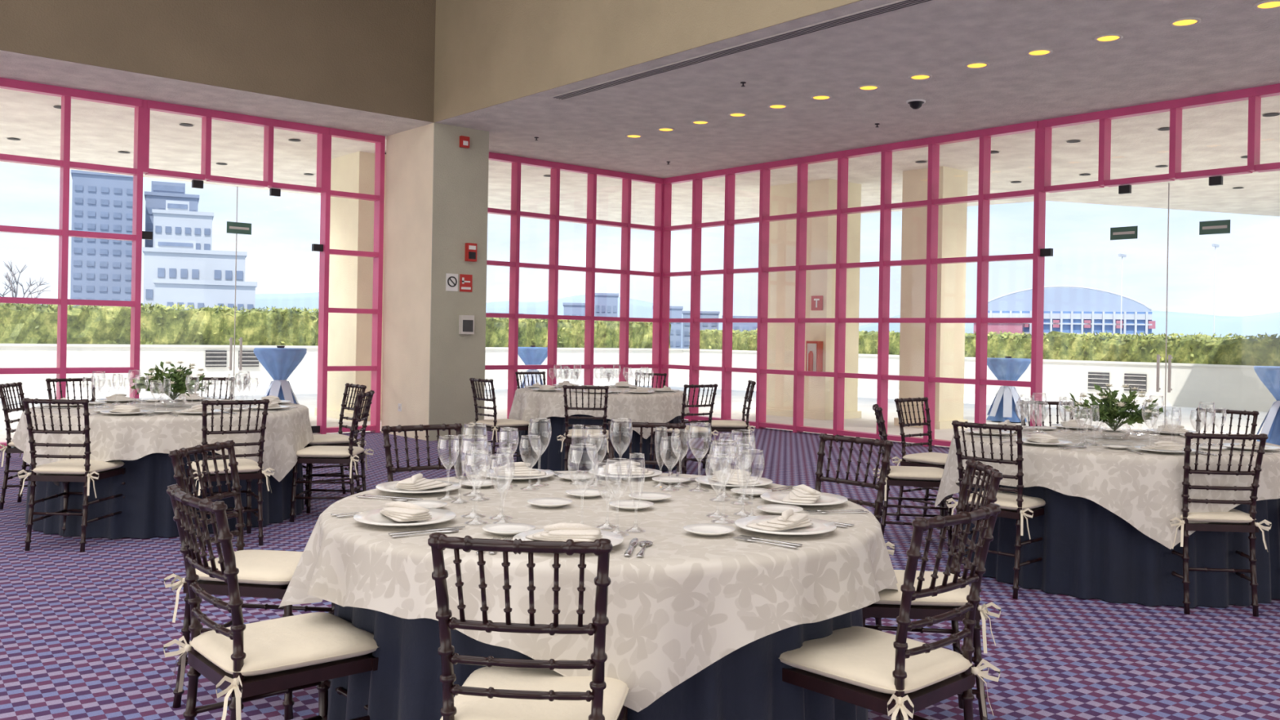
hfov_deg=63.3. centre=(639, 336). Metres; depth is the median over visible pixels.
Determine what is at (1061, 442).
dinner plate
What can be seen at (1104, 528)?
banquet table
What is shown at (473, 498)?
water goblet
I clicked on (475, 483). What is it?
bread plate
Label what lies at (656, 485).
champagne flute
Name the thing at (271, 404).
folded napkin
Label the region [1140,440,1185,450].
folded napkin
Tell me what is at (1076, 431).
water goblet
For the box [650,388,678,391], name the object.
dinner plate
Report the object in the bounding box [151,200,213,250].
apartment building
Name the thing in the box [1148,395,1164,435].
wine glass
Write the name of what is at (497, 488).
champagne flute
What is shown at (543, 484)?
wine glass
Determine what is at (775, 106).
recessed light
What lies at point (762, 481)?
dinner plate
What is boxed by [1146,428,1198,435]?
dinner plate
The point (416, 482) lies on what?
folded napkin
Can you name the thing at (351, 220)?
pier
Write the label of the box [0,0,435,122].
fascia
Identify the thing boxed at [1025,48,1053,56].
recessed light
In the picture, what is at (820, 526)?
dinner plate
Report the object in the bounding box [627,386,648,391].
folded napkin
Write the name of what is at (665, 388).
folded napkin
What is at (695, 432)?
dining chair
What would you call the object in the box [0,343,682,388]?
wall
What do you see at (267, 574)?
dining chair
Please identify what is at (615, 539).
dinner plate
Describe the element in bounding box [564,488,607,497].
bread plate
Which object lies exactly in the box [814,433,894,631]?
dining chair
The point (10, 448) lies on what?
dining chair
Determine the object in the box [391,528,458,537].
soup spoon
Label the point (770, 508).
bread plate
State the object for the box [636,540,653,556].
soup spoon
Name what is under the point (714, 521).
wine glass
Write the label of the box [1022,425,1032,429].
dinner plate
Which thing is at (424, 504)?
bread plate
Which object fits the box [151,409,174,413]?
bread plate
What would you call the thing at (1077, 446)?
soup spoon
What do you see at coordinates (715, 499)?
water goblet
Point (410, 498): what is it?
knife
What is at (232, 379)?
dining chair
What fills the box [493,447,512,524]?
champagne flute
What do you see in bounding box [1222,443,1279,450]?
dinner plate
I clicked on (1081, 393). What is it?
wine glass
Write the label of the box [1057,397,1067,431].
champagne flute
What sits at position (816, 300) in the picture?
sign
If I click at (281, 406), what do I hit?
dinner plate
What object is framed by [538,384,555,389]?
folded napkin
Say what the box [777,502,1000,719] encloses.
dining chair
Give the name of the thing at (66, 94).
window
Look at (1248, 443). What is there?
folded napkin
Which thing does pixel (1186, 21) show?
recessed light
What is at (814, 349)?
fire extinguisher cabinet
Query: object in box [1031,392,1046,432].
wine glass
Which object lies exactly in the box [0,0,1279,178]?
ceiling
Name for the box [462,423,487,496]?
wine glass
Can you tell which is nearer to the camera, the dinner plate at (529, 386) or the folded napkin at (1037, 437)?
the folded napkin at (1037, 437)
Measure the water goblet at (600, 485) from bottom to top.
0.196 m
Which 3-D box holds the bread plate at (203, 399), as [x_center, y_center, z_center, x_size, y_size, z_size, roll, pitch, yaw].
[-3.330,0.501,8.110,0.150,0.014,0.150,1,0,-15]
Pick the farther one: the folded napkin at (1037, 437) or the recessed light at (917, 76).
the recessed light at (917, 76)
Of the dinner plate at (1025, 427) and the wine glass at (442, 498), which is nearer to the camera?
the wine glass at (442, 498)
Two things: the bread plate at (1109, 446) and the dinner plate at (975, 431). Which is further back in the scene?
the dinner plate at (975, 431)
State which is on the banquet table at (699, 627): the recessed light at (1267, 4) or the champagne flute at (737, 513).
the champagne flute at (737, 513)
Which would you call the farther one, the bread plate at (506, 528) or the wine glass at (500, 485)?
the wine glass at (500, 485)
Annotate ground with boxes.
[0,377,1267,450]
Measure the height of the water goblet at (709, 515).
0.196 m
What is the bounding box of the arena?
[973,285,1155,336]
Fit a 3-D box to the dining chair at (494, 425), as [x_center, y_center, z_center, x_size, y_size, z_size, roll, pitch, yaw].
[-1.371,0.868,10.140,0.509,0.920,0.493,1,0,-41]
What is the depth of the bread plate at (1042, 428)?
6.83 m
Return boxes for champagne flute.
[450,435,468,503]
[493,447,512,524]
[496,426,512,489]
[569,424,585,484]
[625,453,645,532]
[652,426,668,487]
[715,433,733,497]
[733,444,751,515]
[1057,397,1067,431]
[1088,404,1099,445]
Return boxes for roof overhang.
[0,88,1279,230]
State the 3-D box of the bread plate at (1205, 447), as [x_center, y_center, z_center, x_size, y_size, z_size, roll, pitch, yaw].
[3.139,0.614,5.699,0.150,0.014,0.150,1,0,43]
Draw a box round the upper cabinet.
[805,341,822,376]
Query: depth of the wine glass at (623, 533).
2.97 m
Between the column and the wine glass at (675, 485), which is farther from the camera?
the column
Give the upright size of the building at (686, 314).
19.167 m
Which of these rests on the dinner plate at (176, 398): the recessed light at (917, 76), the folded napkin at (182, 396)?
the folded napkin at (182, 396)
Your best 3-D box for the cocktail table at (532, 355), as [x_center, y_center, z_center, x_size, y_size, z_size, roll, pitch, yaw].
[-2.276,0.763,21.994,0.758,1.135,0.754,1,0,-22]
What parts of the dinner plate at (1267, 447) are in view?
plate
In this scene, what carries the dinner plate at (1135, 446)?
on the banquet table at (1104, 528)
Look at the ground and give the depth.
20.49 m
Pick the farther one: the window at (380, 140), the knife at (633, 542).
the window at (380, 140)
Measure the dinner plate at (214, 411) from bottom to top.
0.017 m
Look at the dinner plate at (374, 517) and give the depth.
3.08 m
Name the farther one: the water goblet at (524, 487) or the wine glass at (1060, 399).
the wine glass at (1060, 399)
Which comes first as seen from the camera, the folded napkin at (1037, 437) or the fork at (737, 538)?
the fork at (737, 538)
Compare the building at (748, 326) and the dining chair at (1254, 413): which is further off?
the building at (748, 326)
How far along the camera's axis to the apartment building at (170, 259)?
129.76 m
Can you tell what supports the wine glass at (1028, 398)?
on the banquet table at (1104, 528)
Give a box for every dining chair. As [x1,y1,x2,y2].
[0,382,29,509]
[17,397,125,551]
[45,377,96,401]
[163,484,378,719]
[164,440,334,719]
[186,399,274,551]
[188,377,235,399]
[289,390,374,522]
[302,382,366,504]
[381,422,462,481]
[427,533,629,719]
[467,377,532,471]
[515,371,546,451]
[556,385,608,471]
[607,421,686,474]
[635,372,666,388]
[652,383,718,475]
[702,380,755,473]
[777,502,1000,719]
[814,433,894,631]
[862,458,1003,719]
[872,404,952,552]
[892,397,958,528]
[946,420,1045,599]
[1018,400,1074,426]
[1169,431,1271,617]
[1195,407,1258,434]
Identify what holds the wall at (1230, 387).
on the ground
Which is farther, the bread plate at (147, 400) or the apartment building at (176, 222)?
the apartment building at (176, 222)
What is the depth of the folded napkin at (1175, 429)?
6.66 m
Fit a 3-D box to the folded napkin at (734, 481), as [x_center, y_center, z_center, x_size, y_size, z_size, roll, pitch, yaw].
[0.367,0.538,3.994,0.128,0.050,0.213,1,0,-32]
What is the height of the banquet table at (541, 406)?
0.780 m
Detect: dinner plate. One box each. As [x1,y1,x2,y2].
[42,403,88,406]
[97,398,140,402]
[99,409,151,414]
[169,396,210,400]
[174,408,223,414]
[246,404,290,409]
[277,400,291,404]
[353,507,456,526]
[375,480,461,493]
[478,468,555,479]
[512,528,623,546]
[524,385,540,388]
[532,388,561,391]
[582,390,612,393]
[588,467,662,478]
[610,384,636,386]
[624,390,653,393]
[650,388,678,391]
[694,475,773,487]
[734,515,836,535]
[760,490,848,506]
[964,429,1013,435]
[1015,438,1071,445]
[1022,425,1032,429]
[1051,423,1097,429]
[1133,445,1195,453]
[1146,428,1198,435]
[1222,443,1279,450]
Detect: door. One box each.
[142,179,323,434]
[1040,175,1230,424]
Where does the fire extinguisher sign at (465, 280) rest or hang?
attached to the column
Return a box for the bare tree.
[0,260,50,297]
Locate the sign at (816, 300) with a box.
[811,295,822,310]
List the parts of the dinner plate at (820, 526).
plate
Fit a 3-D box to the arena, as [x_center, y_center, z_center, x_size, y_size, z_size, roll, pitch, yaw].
[81.550,2.732,203.606,49.563,24.084,42.662,1,0,-41]
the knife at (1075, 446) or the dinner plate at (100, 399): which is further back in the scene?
the dinner plate at (100, 399)
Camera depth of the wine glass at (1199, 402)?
5.90 m
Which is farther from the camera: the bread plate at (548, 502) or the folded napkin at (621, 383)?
the folded napkin at (621, 383)
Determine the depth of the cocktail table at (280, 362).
15.32 m
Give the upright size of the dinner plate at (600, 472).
0.017 m
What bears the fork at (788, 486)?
on the banquet table at (699, 627)
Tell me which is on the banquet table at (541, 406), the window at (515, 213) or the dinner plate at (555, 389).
the dinner plate at (555, 389)
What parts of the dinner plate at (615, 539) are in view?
plate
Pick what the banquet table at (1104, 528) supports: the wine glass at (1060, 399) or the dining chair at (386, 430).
the wine glass at (1060, 399)
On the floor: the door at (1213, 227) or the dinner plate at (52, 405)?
the door at (1213, 227)
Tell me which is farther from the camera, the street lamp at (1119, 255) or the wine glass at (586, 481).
the street lamp at (1119, 255)
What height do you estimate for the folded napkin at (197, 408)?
0.050 m
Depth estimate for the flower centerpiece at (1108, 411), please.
6.18 m
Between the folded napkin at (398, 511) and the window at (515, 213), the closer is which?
the folded napkin at (398, 511)
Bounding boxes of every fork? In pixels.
[330,511,361,515]
[335,514,355,516]
[488,537,512,553]
[732,536,798,547]
[737,534,802,546]
[768,485,794,490]
[772,487,792,491]
[804,509,863,511]
[808,511,868,513]
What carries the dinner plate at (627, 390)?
on the banquet table at (541, 406)
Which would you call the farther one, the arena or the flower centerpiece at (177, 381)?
the arena
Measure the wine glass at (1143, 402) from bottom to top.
0.251 m
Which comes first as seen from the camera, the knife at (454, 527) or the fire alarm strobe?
the knife at (454, 527)
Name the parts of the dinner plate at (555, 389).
plate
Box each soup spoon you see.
[355,495,409,501]
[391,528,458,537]
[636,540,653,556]
[830,521,853,525]
[1062,446,1086,448]
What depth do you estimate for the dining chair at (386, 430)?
4.87 m
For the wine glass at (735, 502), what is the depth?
3.56 m
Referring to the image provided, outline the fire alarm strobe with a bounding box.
[459,135,469,148]
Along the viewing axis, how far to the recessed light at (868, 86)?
10.73 m
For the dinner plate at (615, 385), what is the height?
0.017 m
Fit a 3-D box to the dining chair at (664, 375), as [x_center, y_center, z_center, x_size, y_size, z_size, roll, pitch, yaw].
[0.051,0.893,12.155,0.493,0.920,0.509,1,0,19]
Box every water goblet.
[97,379,111,407]
[229,380,241,408]
[468,441,492,501]
[488,453,515,519]
[519,435,541,489]
[586,433,607,487]
[594,460,622,528]
[659,436,681,491]
[705,453,730,517]
[708,444,732,501]
[1035,402,1048,434]
[1071,401,1084,432]
[1077,408,1093,444]
[1190,410,1205,444]
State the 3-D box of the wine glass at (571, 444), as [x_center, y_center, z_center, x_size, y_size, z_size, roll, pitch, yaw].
[-0.167,0.441,3.011,0.089,0.251,0.089,1,0,-41]
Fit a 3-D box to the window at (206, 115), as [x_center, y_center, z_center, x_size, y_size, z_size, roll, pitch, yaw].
[-4.918,-2.286,12.699,2.203,0.841,0.175,1,0,-41]
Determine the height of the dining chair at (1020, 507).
0.920 m
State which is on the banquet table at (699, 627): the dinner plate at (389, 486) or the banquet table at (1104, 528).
the dinner plate at (389, 486)
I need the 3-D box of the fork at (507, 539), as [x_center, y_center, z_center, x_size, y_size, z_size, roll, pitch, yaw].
[-0.373,0.558,2.770,0.024,0.002,0.200,1,0,6]
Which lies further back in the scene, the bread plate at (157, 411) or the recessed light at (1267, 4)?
the recessed light at (1267, 4)
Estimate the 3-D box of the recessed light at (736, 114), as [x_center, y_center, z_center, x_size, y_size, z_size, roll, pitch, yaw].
[1.142,-2.593,12.139,0.230,0.012,0.230,1,0,-41]
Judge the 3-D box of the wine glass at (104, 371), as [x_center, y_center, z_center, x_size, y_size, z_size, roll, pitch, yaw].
[-3.867,0.376,7.408,0.089,0.251,0.089,1,0,-41]
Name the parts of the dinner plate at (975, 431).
plate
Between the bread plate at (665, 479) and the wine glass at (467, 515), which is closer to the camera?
the wine glass at (467, 515)
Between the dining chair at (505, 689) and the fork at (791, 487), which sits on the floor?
the dining chair at (505, 689)
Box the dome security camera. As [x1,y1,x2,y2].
[906,98,925,109]
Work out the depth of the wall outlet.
13.49 m
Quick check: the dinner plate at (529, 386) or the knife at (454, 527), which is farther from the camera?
the dinner plate at (529, 386)
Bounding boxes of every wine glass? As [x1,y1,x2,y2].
[91,371,105,406]
[111,374,123,404]
[134,374,149,403]
[437,435,459,500]
[459,435,488,518]
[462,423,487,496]
[464,450,489,524]
[498,427,519,486]
[528,417,551,486]
[567,444,598,523]
[583,426,603,482]
[604,458,631,536]
[609,417,632,484]
[671,429,690,487]
[688,422,711,492]
[710,439,738,524]
[729,430,755,505]
[734,437,755,499]
[740,449,764,518]
[1017,398,1030,432]
[1019,395,1035,436]
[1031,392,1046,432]
[1057,399,1075,444]
[1074,406,1088,445]
[1079,392,1093,431]
[1141,402,1159,444]
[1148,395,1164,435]
[1197,401,1215,445]
[1211,407,1226,445]
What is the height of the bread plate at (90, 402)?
0.014 m
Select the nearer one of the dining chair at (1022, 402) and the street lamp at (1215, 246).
the dining chair at (1022, 402)
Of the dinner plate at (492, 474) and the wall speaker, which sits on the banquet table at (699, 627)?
the dinner plate at (492, 474)
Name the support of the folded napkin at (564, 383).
on the dinner plate
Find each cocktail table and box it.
[253,346,306,404]
[517,345,547,387]
[986,355,1031,422]
[1253,365,1279,445]
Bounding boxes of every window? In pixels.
[0,77,144,448]
[142,99,327,193]
[316,127,385,434]
[484,151,662,418]
[659,120,1045,446]
[1039,83,1279,192]
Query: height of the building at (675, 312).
19.571 m
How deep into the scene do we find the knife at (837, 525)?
3.15 m
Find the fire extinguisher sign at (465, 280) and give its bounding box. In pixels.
[459,274,472,292]
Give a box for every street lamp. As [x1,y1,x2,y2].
[1118,253,1126,333]
[1212,243,1219,337]
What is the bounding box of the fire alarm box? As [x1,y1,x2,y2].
[464,243,476,262]
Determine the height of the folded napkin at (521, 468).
0.050 m
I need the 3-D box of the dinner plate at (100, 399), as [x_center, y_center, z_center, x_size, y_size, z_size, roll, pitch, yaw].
[-3.969,0.487,7.904,0.300,0.017,0.300,1,0,34]
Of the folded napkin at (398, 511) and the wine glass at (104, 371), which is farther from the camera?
the wine glass at (104, 371)
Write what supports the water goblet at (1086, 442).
on the banquet table at (1104, 528)
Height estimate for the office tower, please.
37.764 m
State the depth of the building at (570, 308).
209.90 m
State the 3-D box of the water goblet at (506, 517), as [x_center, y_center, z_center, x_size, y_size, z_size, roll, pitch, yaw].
[-0.428,0.464,3.202,0.081,0.196,0.081,1,0,-41]
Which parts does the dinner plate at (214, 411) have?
plate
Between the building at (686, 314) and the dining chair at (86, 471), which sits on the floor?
the dining chair at (86, 471)
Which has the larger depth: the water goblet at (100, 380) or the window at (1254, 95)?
the window at (1254, 95)
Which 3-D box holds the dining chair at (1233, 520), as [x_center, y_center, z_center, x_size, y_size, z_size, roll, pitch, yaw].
[2.944,0.943,5.416,0.493,0.920,0.509,1,0,4]
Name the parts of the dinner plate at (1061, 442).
plate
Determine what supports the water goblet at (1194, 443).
on the banquet table at (1104, 528)
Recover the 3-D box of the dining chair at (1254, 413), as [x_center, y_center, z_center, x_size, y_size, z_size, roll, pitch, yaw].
[3.874,0.960,7.012,0.509,0.920,0.493,1,0,-41]
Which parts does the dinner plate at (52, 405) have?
plate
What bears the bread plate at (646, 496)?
on the banquet table at (699, 627)
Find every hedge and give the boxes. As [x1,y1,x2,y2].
[0,300,671,348]
[688,328,1279,366]
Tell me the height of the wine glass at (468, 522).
0.216 m
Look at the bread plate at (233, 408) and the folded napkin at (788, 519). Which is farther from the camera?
the bread plate at (233, 408)
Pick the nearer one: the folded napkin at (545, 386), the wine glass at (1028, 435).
the wine glass at (1028, 435)
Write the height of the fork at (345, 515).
0.002 m
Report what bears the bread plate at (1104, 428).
on the banquet table at (1104, 528)
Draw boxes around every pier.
[314,151,386,421]
[765,178,861,420]
[893,165,968,429]
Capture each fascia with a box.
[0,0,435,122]
[433,0,862,122]
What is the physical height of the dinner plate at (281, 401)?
0.017 m
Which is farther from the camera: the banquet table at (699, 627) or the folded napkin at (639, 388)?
the folded napkin at (639, 388)
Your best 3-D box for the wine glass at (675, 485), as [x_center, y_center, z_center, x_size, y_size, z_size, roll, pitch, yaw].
[0.154,0.464,3.947,0.075,0.216,0.075,1,0,-41]
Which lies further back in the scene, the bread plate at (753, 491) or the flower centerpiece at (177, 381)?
the flower centerpiece at (177, 381)
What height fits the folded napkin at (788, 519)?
0.050 m
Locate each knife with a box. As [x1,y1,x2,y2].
[362,494,422,499]
[388,526,465,534]
[624,537,638,555]
[835,524,848,527]
[1057,445,1083,448]
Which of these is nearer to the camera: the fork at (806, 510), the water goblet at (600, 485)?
the fork at (806, 510)
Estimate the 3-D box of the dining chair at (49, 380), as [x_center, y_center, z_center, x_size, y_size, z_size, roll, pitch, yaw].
[-4.608,0.811,8.574,0.509,0.920,0.493,1,0,37]
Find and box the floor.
[0,419,1279,719]
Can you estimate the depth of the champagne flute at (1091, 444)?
5.83 m
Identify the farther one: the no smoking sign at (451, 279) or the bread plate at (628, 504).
the no smoking sign at (451, 279)
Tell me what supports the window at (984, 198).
on the floor
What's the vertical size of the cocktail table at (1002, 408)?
1.135 m
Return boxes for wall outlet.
[398,403,401,411]
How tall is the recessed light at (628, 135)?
0.012 m
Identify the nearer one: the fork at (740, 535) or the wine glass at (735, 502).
the fork at (740, 535)
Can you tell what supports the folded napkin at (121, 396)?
on the dinner plate at (100, 399)
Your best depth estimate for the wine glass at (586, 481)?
4.02 m
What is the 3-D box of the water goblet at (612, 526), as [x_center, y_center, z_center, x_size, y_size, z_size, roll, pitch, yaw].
[-0.095,0.469,3.077,0.081,0.196,0.081,1,0,-41]
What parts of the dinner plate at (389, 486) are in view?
plate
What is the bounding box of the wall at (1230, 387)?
[682,348,1276,412]
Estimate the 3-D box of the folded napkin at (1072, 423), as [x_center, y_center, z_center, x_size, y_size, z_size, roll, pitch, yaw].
[2.929,0.583,6.952,0.213,0.050,0.128,1,0,25]
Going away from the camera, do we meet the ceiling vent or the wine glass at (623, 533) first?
the wine glass at (623, 533)
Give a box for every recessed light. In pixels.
[625,133,642,137]
[657,127,675,131]
[690,120,710,124]
[728,111,747,117]
[767,103,787,109]
[810,94,831,100]
[857,84,879,90]
[908,73,932,79]
[964,61,990,69]
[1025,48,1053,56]
[1093,33,1123,42]
[1168,17,1200,26]
[1253,0,1279,9]
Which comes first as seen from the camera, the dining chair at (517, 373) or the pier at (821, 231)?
the dining chair at (517, 373)
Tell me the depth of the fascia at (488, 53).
10.92 m
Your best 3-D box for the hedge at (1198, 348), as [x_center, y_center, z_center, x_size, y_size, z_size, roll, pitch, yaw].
[15.912,0.637,20.494,1.454,1.452,42.191,1,0,-41]
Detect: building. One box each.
[142,238,247,306]
[144,181,199,247]
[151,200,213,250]
[152,278,257,311]
[562,302,585,315]
[594,293,618,316]
[652,306,683,348]
[682,311,719,348]
[721,315,757,331]
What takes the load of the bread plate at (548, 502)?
on the banquet table at (699, 627)
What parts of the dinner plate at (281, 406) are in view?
plate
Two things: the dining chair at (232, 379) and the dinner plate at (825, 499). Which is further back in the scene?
the dining chair at (232, 379)
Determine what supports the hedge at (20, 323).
in the planter
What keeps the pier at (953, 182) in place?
on the ground
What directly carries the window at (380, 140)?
on the floor
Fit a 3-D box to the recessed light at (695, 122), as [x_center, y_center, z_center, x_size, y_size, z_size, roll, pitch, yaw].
[0.735,-2.601,12.609,0.230,0.012,0.230,1,0,-41]
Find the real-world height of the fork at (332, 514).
0.002 m
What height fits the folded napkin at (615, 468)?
0.050 m
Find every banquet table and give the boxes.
[12,399,313,538]
[278,471,897,719]
[508,386,689,471]
[934,426,1279,608]
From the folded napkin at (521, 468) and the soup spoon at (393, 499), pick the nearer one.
the soup spoon at (393, 499)
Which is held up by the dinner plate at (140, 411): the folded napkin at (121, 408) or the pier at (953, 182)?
the folded napkin at (121, 408)
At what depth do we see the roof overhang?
16.25 m
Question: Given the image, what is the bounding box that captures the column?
[381,122,488,440]
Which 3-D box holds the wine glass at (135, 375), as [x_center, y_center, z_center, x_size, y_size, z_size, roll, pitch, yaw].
[-3.358,0.385,6.991,0.089,0.251,0.089,1,0,-41]
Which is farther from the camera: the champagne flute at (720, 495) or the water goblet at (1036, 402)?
the water goblet at (1036, 402)
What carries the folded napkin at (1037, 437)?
on the dinner plate at (1061, 442)
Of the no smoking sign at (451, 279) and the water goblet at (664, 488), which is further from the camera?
the no smoking sign at (451, 279)
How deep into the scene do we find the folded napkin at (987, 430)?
6.33 m
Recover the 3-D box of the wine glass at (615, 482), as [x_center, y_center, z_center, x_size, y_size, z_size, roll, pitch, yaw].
[-0.074,0.442,3.987,0.089,0.251,0.089,1,0,-41]
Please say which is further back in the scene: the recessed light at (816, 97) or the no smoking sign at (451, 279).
the no smoking sign at (451, 279)
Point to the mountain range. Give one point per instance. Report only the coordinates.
(1185, 323)
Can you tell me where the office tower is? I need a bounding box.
[70,169,133,306]
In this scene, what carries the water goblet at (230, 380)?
on the banquet table at (144, 443)
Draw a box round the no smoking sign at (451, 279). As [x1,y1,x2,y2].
[445,273,457,291]
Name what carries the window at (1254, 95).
attached to the ceiling
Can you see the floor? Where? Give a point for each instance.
(83, 635)
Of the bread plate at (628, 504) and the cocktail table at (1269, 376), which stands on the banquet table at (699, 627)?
the bread plate at (628, 504)
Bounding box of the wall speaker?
[458,315,474,333]
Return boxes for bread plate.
[88,401,106,404]
[93,408,112,412]
[142,399,164,401]
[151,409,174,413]
[203,399,224,400]
[225,407,248,410]
[406,500,447,508]
[458,479,498,487]
[482,522,535,535]
[527,497,572,507]
[557,473,595,480]
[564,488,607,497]
[608,499,653,510]
[628,492,671,501]
[652,475,690,484]
[683,523,735,536]
[730,487,772,496]
[756,504,803,514]
[1032,426,1056,430]
[1100,427,1125,431]
[1102,444,1132,448]
[1195,445,1226,450]
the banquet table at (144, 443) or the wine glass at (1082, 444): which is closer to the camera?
the wine glass at (1082, 444)
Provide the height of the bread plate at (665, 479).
0.014 m
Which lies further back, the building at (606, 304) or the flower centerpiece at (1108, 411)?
the building at (606, 304)
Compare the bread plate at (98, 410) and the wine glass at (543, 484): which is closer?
the wine glass at (543, 484)
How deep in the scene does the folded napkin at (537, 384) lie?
10.93 m
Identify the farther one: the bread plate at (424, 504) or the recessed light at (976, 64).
the recessed light at (976, 64)
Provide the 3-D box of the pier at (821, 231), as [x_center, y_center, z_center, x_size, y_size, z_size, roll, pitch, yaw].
[3.038,-0.637,18.570,1.000,4.120,1.600,1,0,-41]
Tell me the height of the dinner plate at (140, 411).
0.017 m
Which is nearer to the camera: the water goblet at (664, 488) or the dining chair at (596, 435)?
the water goblet at (664, 488)
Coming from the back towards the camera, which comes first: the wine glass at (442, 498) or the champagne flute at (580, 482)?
the champagne flute at (580, 482)
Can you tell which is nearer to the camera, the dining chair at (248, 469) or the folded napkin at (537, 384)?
the dining chair at (248, 469)
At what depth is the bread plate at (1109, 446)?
5.69 m
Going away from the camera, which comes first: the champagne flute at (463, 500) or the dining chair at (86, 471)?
the champagne flute at (463, 500)
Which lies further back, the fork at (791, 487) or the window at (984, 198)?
the window at (984, 198)
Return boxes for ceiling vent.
[551,0,933,99]
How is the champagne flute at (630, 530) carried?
on the banquet table at (699, 627)
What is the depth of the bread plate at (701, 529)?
3.02 m
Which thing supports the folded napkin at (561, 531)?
on the dinner plate at (615, 539)
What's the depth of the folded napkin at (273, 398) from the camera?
7.97 m
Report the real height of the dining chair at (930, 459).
0.920 m
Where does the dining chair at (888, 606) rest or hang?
on the floor
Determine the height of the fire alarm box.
0.230 m
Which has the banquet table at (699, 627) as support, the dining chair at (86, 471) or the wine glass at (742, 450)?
the wine glass at (742, 450)
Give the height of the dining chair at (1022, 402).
0.920 m
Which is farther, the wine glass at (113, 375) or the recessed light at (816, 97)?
the recessed light at (816, 97)
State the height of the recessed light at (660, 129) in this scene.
0.012 m
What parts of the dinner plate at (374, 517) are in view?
plate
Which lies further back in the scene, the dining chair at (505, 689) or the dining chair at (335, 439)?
the dining chair at (335, 439)
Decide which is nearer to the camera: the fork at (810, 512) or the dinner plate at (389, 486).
the fork at (810, 512)
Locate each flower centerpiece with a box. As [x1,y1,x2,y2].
[130,360,213,406]
[1062,383,1163,439]
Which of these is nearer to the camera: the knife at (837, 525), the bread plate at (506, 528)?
the bread plate at (506, 528)
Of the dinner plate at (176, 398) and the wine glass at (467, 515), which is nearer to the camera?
the wine glass at (467, 515)
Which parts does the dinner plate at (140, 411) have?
plate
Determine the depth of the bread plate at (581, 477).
4.10 m
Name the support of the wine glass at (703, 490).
on the banquet table at (699, 627)
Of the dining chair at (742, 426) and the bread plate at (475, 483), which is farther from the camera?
the dining chair at (742, 426)
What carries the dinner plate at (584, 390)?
on the banquet table at (541, 406)
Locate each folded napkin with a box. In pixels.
[105,393,136,400]
[108,404,140,413]
[177,392,206,399]
[179,404,214,412]
[253,400,279,408]
[261,395,280,402]
[379,501,431,521]
[395,473,452,490]
[492,462,546,475]
[524,522,603,542]
[531,382,542,386]
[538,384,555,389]
[558,381,577,385]
[586,389,604,391]
[602,461,654,475]
[615,381,633,386]
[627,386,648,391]
[654,385,671,390]
[710,468,759,485]
[746,508,813,531]
[781,484,822,503]
[978,428,999,433]
[997,419,1025,427]
[1026,433,1059,443]
[1060,419,1094,427]
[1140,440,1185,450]
[1156,423,1188,432]
[1233,440,1259,448]
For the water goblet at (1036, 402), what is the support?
on the banquet table at (1104, 528)
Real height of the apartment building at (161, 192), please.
35.946 m
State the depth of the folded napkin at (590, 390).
10.18 m
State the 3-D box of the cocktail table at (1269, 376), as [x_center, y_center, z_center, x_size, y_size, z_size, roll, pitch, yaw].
[8.993,0.960,14.496,0.754,1.135,0.758,1,0,0]
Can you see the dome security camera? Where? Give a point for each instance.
(915, 104)
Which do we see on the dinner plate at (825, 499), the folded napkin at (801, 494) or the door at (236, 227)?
the folded napkin at (801, 494)
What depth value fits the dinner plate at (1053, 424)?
6.88 m
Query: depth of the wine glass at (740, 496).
3.67 m
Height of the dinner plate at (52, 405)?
0.017 m
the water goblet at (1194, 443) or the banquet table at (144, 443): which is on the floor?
the banquet table at (144, 443)
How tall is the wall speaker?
0.240 m
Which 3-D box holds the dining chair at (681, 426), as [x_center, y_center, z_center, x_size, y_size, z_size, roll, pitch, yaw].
[0.006,0.892,5.033,0.493,0.920,0.509,1,0,5]
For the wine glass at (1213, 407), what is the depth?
5.95 m
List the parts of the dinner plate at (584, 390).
plate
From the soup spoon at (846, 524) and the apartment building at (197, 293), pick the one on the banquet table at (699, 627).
the soup spoon at (846, 524)
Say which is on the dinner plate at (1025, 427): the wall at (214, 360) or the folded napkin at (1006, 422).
the folded napkin at (1006, 422)
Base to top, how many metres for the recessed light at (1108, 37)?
0.012 m
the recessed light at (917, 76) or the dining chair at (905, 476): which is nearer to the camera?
the dining chair at (905, 476)
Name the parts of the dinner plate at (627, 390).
plate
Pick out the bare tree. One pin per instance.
(11, 288)
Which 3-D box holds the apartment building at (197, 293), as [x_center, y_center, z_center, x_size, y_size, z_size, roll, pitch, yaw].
[-51.005,3.027,121.597,12.946,18.867,11.203,1,0,-41]
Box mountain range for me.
[1,292,1279,348]
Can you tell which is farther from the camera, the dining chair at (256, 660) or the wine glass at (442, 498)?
the wine glass at (442, 498)
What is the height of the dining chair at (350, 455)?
0.920 m

